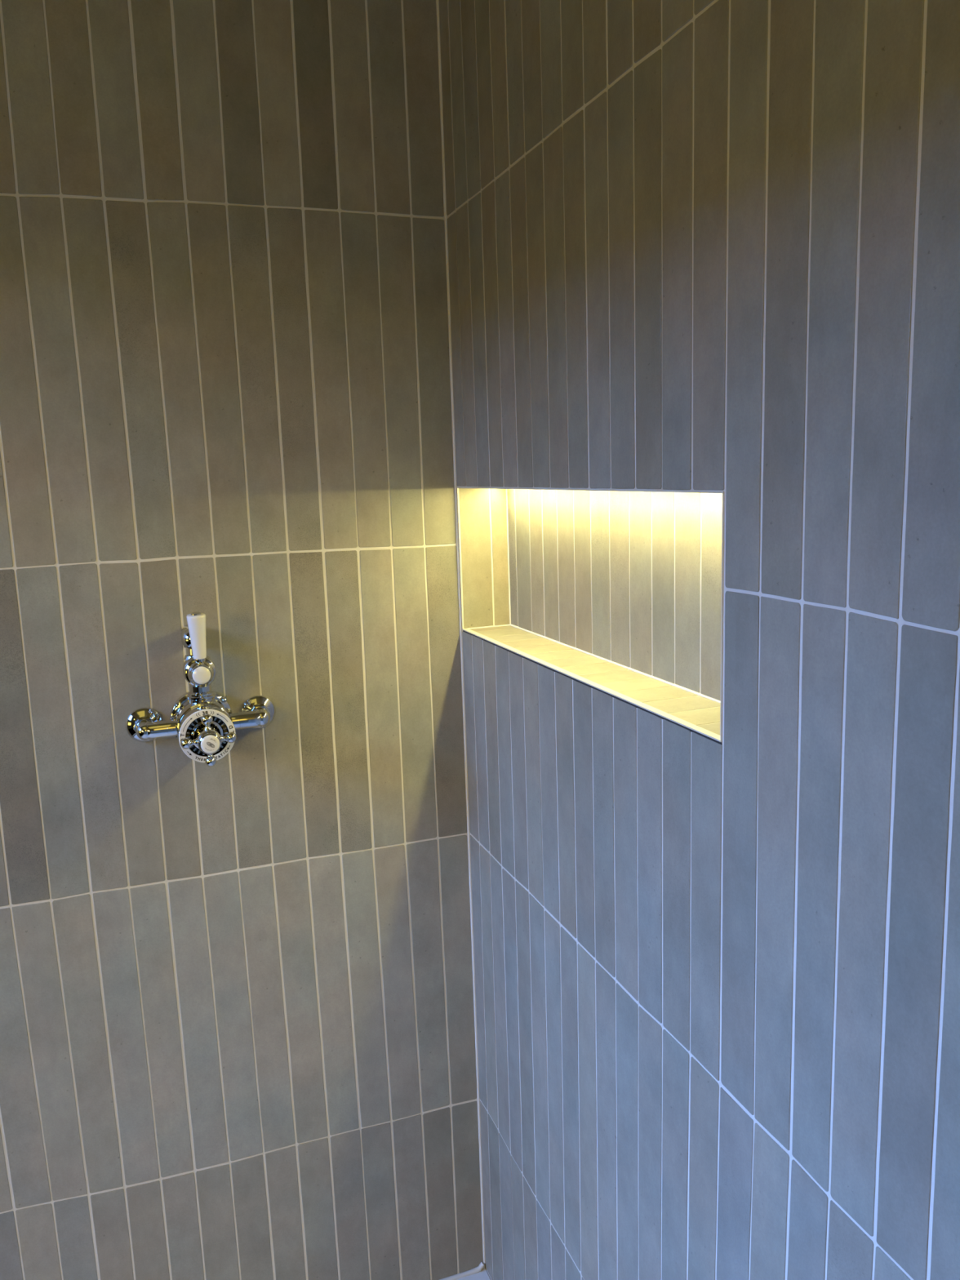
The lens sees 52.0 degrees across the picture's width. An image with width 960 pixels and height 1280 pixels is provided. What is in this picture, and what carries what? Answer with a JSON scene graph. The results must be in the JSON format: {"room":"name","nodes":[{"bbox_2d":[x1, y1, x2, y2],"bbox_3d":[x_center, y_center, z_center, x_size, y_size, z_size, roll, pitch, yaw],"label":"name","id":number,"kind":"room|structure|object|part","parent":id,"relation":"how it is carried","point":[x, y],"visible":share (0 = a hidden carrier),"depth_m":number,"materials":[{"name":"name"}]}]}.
{"room":"bathroom shower","nodes":[
{"label":"bathroom shower","id":0,"kind":"room"},
{"bbox_2d":[0,0,485,1279],"bbox_3d":[-0.601,0.047,1.501,1.670,2.576,0.120,-5,10,-19],"label":"wall","id":1,"kind":"structure","parent":0,"point":[237,1030],"depth_m":1.51,"materials":[{"name":"grey tile"}]},
{"bbox_2d":[125,611,275,766],"bbox_3d":[-0.401,0.069,1.424,0.222,0.222,0.164,-5,10,-19],"label":"shower valve","id":2,"kind":"object","parent":1,"relation":"attached to","point":[204,724],"visible":1,"depth_m":1.42,"materials":[{"name":"silver metal"}]},
{"bbox_2d":[181,624,207,660],"bbox_3d":[-0.424,0.002,1.460,0.037,0.047,0.062,-5,10,-19],"label":"handle","id":3,"kind":"object","parent":2,"relation":"attached to","point":[185,638],"depth_m":1.44,"materials":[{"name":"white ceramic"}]},
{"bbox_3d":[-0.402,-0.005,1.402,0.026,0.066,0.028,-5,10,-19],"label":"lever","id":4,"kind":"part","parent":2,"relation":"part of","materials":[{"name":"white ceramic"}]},
{"bbox_3d":[-0.402,0.031,1.413,0.016,0.017,0.016,-5,10,-19],"label":"lever stem","id":5,"kind":"part","parent":2,"relation":"part of","materials":[{"name":"silver metal"}]},
{"bbox_3d":[-0.402,0.049,1.417,0.037,0.037,0.018,-5,10,-19],"label":"flow knob","id":6,"kind":"part","parent":2,"relation":"part of","materials":[{"name":"silver metal"}]},
{"bbox_3d":[-0.383,0.140,1.387,0.076,0.076,0.057,-5,10,-19],"label":"cross handle","id":7,"kind":"part","parent":2,"relation":"part of","materials":[{"name":"silver metal"}]},
{"bbox_2d":[440,1262,490,1279],"bbox_3d":[-0.295,1.460,0.448,1.540,0.095,2.473,-5,10,-19],"label":"floor","id":8,"kind":"structure","parent":0,"point":[478,1273],"depth_m":1.82,"materials":[{"name":"grey tile"}]},
{"bbox_2d":[435,0,959,1279],"bbox_3d":[0.484,0.169,0.588,0.253,2.576,2.353,-5,10,-19],"label":"wall","id":9,"kind":"structure","parent":0,"point":[702,257],"depth_m":0.93,"materials":[{"name":"grey tile"}]},
{"bbox_3d":[0.099,-0.076,1.258,0.010,0.234,0.755,-5,10,-19],"label":"niche trim","id":10,"kind":"part","parent":9,"relation":"part of","materials":[{"name":"beige tile"}]},
{"bbox_3d":[0.139,0.036,1.291,0.085,0.002,0.753,-5,10,-19],"label":"niche sill","id":11,"kind":"part","parent":9,"relation":"part of","materials":[{"name":"grey tile"}]}
]}

